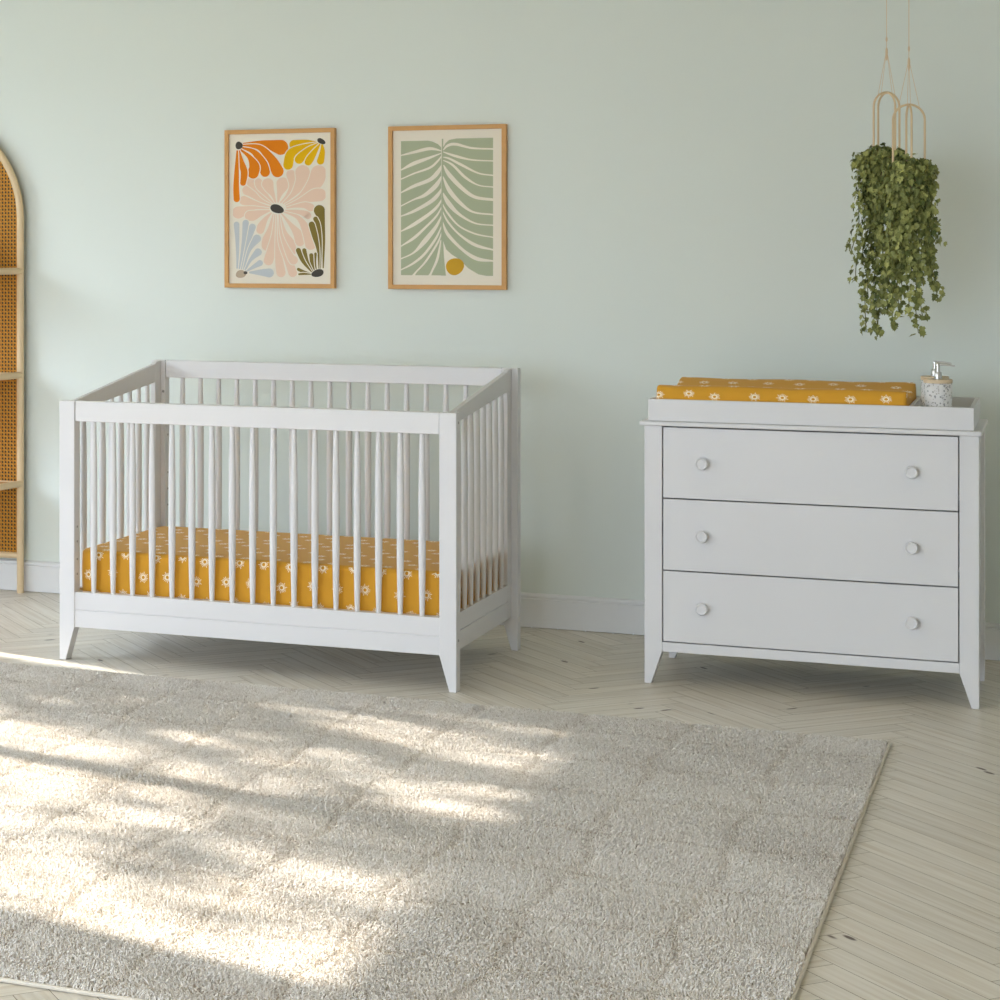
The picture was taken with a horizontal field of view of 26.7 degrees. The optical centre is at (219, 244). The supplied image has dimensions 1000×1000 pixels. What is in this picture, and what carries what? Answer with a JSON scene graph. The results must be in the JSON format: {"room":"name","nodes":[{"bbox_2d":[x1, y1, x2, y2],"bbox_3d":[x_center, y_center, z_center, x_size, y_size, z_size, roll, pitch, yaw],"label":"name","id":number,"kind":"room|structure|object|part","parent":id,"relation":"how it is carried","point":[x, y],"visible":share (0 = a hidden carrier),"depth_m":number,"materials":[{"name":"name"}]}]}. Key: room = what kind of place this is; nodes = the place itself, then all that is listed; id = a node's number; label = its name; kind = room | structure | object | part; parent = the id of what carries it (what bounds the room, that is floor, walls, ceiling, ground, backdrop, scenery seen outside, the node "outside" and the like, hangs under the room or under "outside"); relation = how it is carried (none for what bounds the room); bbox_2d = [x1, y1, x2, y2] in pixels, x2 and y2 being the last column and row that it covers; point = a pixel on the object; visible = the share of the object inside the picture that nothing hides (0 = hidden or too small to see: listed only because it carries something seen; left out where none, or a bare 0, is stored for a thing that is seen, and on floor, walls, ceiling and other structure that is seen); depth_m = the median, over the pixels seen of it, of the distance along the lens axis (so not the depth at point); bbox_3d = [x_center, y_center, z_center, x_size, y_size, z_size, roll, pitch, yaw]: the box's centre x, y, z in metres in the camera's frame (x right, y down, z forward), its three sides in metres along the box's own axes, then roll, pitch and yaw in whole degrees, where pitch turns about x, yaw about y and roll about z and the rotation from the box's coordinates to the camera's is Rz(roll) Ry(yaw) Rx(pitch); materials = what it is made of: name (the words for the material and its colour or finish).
{"room":"children's room","nodes":[
{"label":"children's room","id":0,"kind":"room"},
{"bbox_2d":[0,0,999,622],"bbox_3d":[1.115,0.029,7.725,7.360,2.750,0.180,0,0,22],"label":"wall","id":1,"kind":"structure","parent":0,"point":[680,189],"depth_m":7.60,"materials":[{"name":"green paint"}]},
{"bbox_2d":[224,128,335,288],"bbox_3d":[0.231,-0.140,7.976,0.452,0.612,0.025,0,0,22],"label":"framed print","id":2,"kind":"object","parent":1,"relation":"attached to","point":[280,184],"visible":1,"depth_m":7.97,"materials":[{"name":"multicoloured paper"}]},
{"bbox_2d":[388,124,506,289],"bbox_3d":[0.847,-0.140,7.723,0.454,0.612,0.025,0,0,22],"label":"framed print","id":3,"kind":"object","parent":1,"relation":"attached to","point":[447,184],"visible":1,"depth_m":7.72,"materials":[{"name":"green paper"}]},
{"bbox_2d":[0,559,999,660],"bbox_3d":[1.079,1.341,7.635,6.996,0.123,0.015,0,0,22],"label":"baseboard","id":4,"kind":"structure","parent":1,"relation":"attached to","point":[552,611],"depth_m":7.55,"materials":[{"name":"white"}]},
{"bbox_2d":[0,589,999,999],"bbox_3d":[-0.566,1.454,3.626,7.000,0.100,8.680,0,0,22],"label":"floor","id":5,"kind":"structure","parent":0,"point":[913,913],"depth_m":6.26,"materials":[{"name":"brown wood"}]},
{"bbox_2d":[0,149,23,592],"bbox_3d":[-1.276,0.435,8.298,0.850,1.937,0.508,0,0,22],"label":"shelf","id":6,"kind":"object","parent":5,"relation":"on","point":[11,202],"visible":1,"depth_m":8.38,"materials":[{"name":"brown wood"}]},
{"bbox_3d":[-1.185,0.370,8.520,0.813,1.768,0.003,0,0,22],"label":"cane panel","id":7,"kind":"part","parent":6,"relation":"part of","materials":[{"name":"brown wicker"}]},
{"bbox_3d":[-1.185,1.254,8.520,0.821,0.025,0.025,0,0,22],"label":"rail","id":8,"kind":"part","parent":6,"relation":"part of","materials":[{"name":"brown wood"}]},
{"bbox_3d":[-1.183,0.370,8.527,0.813,1.768,0.003,0,0,22],"label":"backing panel","id":9,"kind":"part","parent":6,"relation":"part of","materials":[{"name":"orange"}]},
{"bbox_2d":[60,359,520,692],"bbox_3d":[0.250,0.915,7.112,1.402,0.977,0.774,0,0,22],"label":"crib","id":10,"kind":"object","parent":5,"relation":"on","point":[480,464],"visible":0.95,"depth_m":6.90,"materials":[{"name":"white paint"}]},
{"bbox_3d":[-0.510,0.966,7.029,0.057,0.877,0.043,0,0,22],"label":"corner post","id":11,"kind":"part","parent":10,"relation":"part of","materials":[{"name":"white paint"}]},
{"bbox_3d":[-0.373,0.502,7.342,0.018,0.128,0.639,0,0,23],"label":"rail","id":12,"kind":"part","parent":10,"relation":"part of","materials":[{"name":"white paint"}]},
{"bbox_3d":[-0.221,0.915,7.702,0.057,0.977,0.040,0,0,22],"label":"corner post","id":13,"kind":"part","parent":10,"relation":"part of","materials":[{"name":"white paint"}]},
{"bbox_3d":[0.107,1.232,6.776,1.280,0.118,0.035,0,0,22],"label":"rail","id":14,"kind":"part","parent":10,"relation":"part of","materials":[{"name":"white paint"}]},
{"bbox_3d":[0.107,0.562,6.776,1.275,0.068,0.035,0,0,22],"label":"rail","id":15,"kind":"part","parent":10,"relation":"part of","materials":[{"name":"white paint"}]},
{"bbox_2d":[82,526,498,615],"bbox_3d":[0.250,1.120,7.111,1.314,0.168,0.672,0,0,22],"label":"mattress","id":16,"kind":"object","parent":10,"relation":"on","point":[389,603],"visible":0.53,"depth_m":6.88,"materials":[{"name":"yellow fabric"}]},
{"bbox_3d":[0.395,0.459,7.449,1.275,0.063,0.034,0,0,22],"label":"rail","id":17,"kind":"part","parent":10,"relation":"part of","materials":[{"name":"white paint"}]},
{"bbox_3d":[0.723,0.966,6.523,0.057,0.877,0.043,0,0,22],"label":"corner post","id":18,"kind":"part","parent":10,"relation":"part of","materials":[{"name":"white paint"}]},
{"bbox_3d":[0.855,0.502,6.838,0.018,0.128,0.639,0,0,23],"label":"rail","id":19,"kind":"part","parent":10,"relation":"part of","materials":[{"name":"white paint"}]},
{"bbox_3d":[0.858,1.230,6.846,0.018,0.118,0.623,0,0,23],"label":"rail","id":20,"kind":"part","parent":10,"relation":"part of","materials":[{"name":"white paint"}]},
{"bbox_3d":[1.012,0.915,7.197,0.057,0.977,0.040,0,0,22],"label":"corner post","id":21,"kind":"part","parent":10,"relation":"part of","materials":[{"name":"white paint"}]},
{"bbox_2d":[0,662,890,999],"bbox_3d":[-0.349,1.399,5.337,3.769,0.009,2.658,0,0,22],"label":"area rug","id":22,"kind":"object","parent":5,"relation":"on","point":[162,838],"visible":1,"depth_m":4.79,"materials":[{"name":"beige carpet"}]},
{"bbox_2d":[640,418,987,708],"bbox_3d":[1.912,0.984,6.666,1.030,0.840,0.506,0,0,22],"label":"dresser","id":23,"kind":"object","parent":5,"relation":"on","point":[854,546],"visible":0.95,"depth_m":6.45,"materials":[{"name":"white paint"}]},
{"bbox_3d":[1.395,0.991,6.654,0.056,0.826,0.040,0,0,22],"label":"corner post","id":24,"kind":"part","parent":23,"relation":"part of","materials":[{"name":"white paint"}]},
{"bbox_3d":[1.560,0.991,7.056,0.056,0.826,0.040,0,0,22],"label":"corner post","id":25,"kind":"part","parent":23,"relation":"part of","materials":[{"name":"white paint"}]},
{"bbox_3d":[1.526,1.153,6.565,0.040,0.040,0.026,0,0,22],"label":"knob","id":26,"kind":"part","parent":23,"relation":"part of","materials":[{"name":"white paint"}]},
{"bbox_3d":[1.526,0.924,6.565,0.040,0.040,0.026,0,0,22],"label":"knob","id":27,"kind":"part","parent":23,"relation":"part of","materials":[{"name":"white paint"}]},
{"bbox_3d":[1.526,0.694,6.565,0.040,0.040,0.026,0,0,22],"label":"knob","id":28,"kind":"part","parent":23,"relation":"part of","materials":[{"name":"white paint"}]},
{"bbox_3d":[1.833,1.285,6.467,0.896,0.030,0.025,0,0,22],"label":"rail","id":29,"kind":"part","parent":23,"relation":"part of","materials":[{"name":"white paint"}]},
{"bbox_3d":[1.832,1.154,6.465,0.889,0.224,0.020,0,0,22],"label":"drawer","id":30,"kind":"part","parent":23,"relation":"part of","materials":[{"name":"white paint"}]},
{"bbox_3d":[1.832,0.924,6.465,0.889,0.226,0.020,0,0,22],"label":"drawer","id":31,"kind":"part","parent":23,"relation":"part of","materials":[{"name":"white paint"}]},
{"bbox_3d":[1.832,0.695,6.465,0.889,0.225,0.020,0,0,22],"label":"drawer","id":32,"kind":"part","parent":23,"relation":"part of","materials":[{"name":"white paint"}]},
{"bbox_2d":[648,396,979,430],"bbox_3d":[1.915,0.528,6.670,0.982,0.070,0.460,0,0,22],"label":"tray","id":33,"kind":"object","parent":23,"relation":"on","point":[964,413],"visible":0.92,"depth_m":6.46,"materials":[{"name":"white paint"}]},
{"bbox_2d":[656,377,915,405],"bbox_3d":[1.835,0.501,6.702,0.766,0.110,0.428,0,0,22],"label":"changing pad","id":34,"kind":"object","parent":33,"relation":"in","point":[687,388],"visible":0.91,"depth_m":6.58,"materials":[{"name":"yellow fabric"}]},
{"bbox_2d":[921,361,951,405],"bbox_3d":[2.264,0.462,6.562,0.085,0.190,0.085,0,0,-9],"label":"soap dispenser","id":35,"kind":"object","parent":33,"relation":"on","point":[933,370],"visible":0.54,"depth_m":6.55,"materials":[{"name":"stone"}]},
{"bbox_2d":[921,380,923,405],"bbox_3d":[2.264,0.492,6.562,0.083,0.129,0.083,0,0,22],"label":"bottle","id":36,"kind":"object","parent":35,"relation":"on","point":[922,383],"depth_m":6.56,"materials":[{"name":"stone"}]},
{"bbox_3d":[2.264,0.421,6.562,0.086,0.012,0.086,0,0,22],"label":"lid","id":37,"kind":"part","parent":35,"relation":"part of","materials":[{"name":"brown wood"}]},
{"bbox_2d":[923,363,954,406],"bbox_3d":[2.227,0.462,6.426,0.085,0.190,0.085,0,0,-9],"label":"soap dispenser","id":38,"kind":"object","parent":33,"relation":"on","point":[937,390],"visible":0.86,"depth_m":6.39,"materials":[{"name":"stone"}]},
{"bbox_3d":[2.227,0.421,6.426,0.086,0.012,0.086,0,0,22],"label":"lid","id":39,"kind":"part","parent":38,"relation":"part of","materials":[{"name":"brown wood"}]},
{"bbox_2d":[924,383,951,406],"bbox_3d":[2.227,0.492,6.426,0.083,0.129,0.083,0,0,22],"label":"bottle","id":40,"kind":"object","parent":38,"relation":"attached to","point":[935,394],"depth_m":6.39,"materials":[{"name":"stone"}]},
{"bbox_3d":[2.247,0.371,6.409,0.053,0.009,0.007,0,0,40],"label":"spout","id":41,"kind":"part","parent":38,"relation":"part of","materials":[{"name":"silver metal"}]},
{"bbox_3d":[2.111,1.153,6.325,0.040,0.040,0.026,0,0,22],"label":"knob","id":42,"kind":"part","parent":23,"relation":"part of","materials":[{"name":"white paint"}]},
{"bbox_3d":[2.111,0.924,6.325,0.040,0.040,0.026,0,0,22],"label":"knob","id":43,"kind":"part","parent":23,"relation":"part of","materials":[{"name":"white paint"}]},
{"bbox_3d":[2.111,0.694,6.325,0.040,0.040,0.026,0,0,22],"label":"knob","id":44,"kind":"part","parent":23,"relation":"part of","materials":[{"name":"white paint"}]},
{"bbox_3d":[2.276,0.991,6.292,0.056,0.826,0.040,0,0,22],"label":"corner post","id":45,"kind":"part","parent":23,"relation":"part of","materials":[{"name":"white paint"}]},
{"bbox_3d":[2.366,0.940,6.490,0.018,0.721,0.394,0,0,22],"label":"panel","id":46,"kind":"part","parent":23,"relation":"part of","materials":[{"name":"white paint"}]},
{"bbox_3d":[2.442,0.991,6.694,0.056,0.826,0.040,0,0,22],"label":"corner post","id":47,"kind":"part","parent":23,"relation":"part of","materials":[{"name":"white paint"}]},
{"bbox_3d":[-0.566,-1.421,3.626,7.360,0.150,9.040,0,0,22],"label":"ceiling","id":48,"kind":"structure","parent":0,"visible":0},
{"bbox_2d":[845,0,909,339],"bbox_3d":[2.140,-0.519,6.696,0.205,1.653,0.204,0,0,31],"label":"ivy","id":49,"kind":"object","parent":48,"relation":"hanging from","point":[870,162],"visible":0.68,"depth_m":6.66,"materials":[{"name":"green plant"}]},
{"bbox_3d":[2.157,-0.900,6.703,0.046,0.832,0.046,0,0,29],"label":"cord","id":50,"kind":"part","parent":49,"relation":"part of","materials":[{"name":"beige fabric"}]},
{"bbox_2d":[878,46,946,337],"bbox_3d":[2.128,-0.531,6.362,0.208,1.627,0.200,0,0,22],"label":"ivy","id":51,"kind":"object","parent":48,"relation":"hanging from","point":[911,185],"visible":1,"depth_m":6.31,"materials":[{"name":"green plant"}]},
{"bbox_3d":[2.119,-0.869,6.373,0.046,0.894,0.046,0,0,-36],"label":"cord","id":52,"kind":"part","parent":51,"relation":"part of","materials":[{"name":"beige fabric"}]}
]}

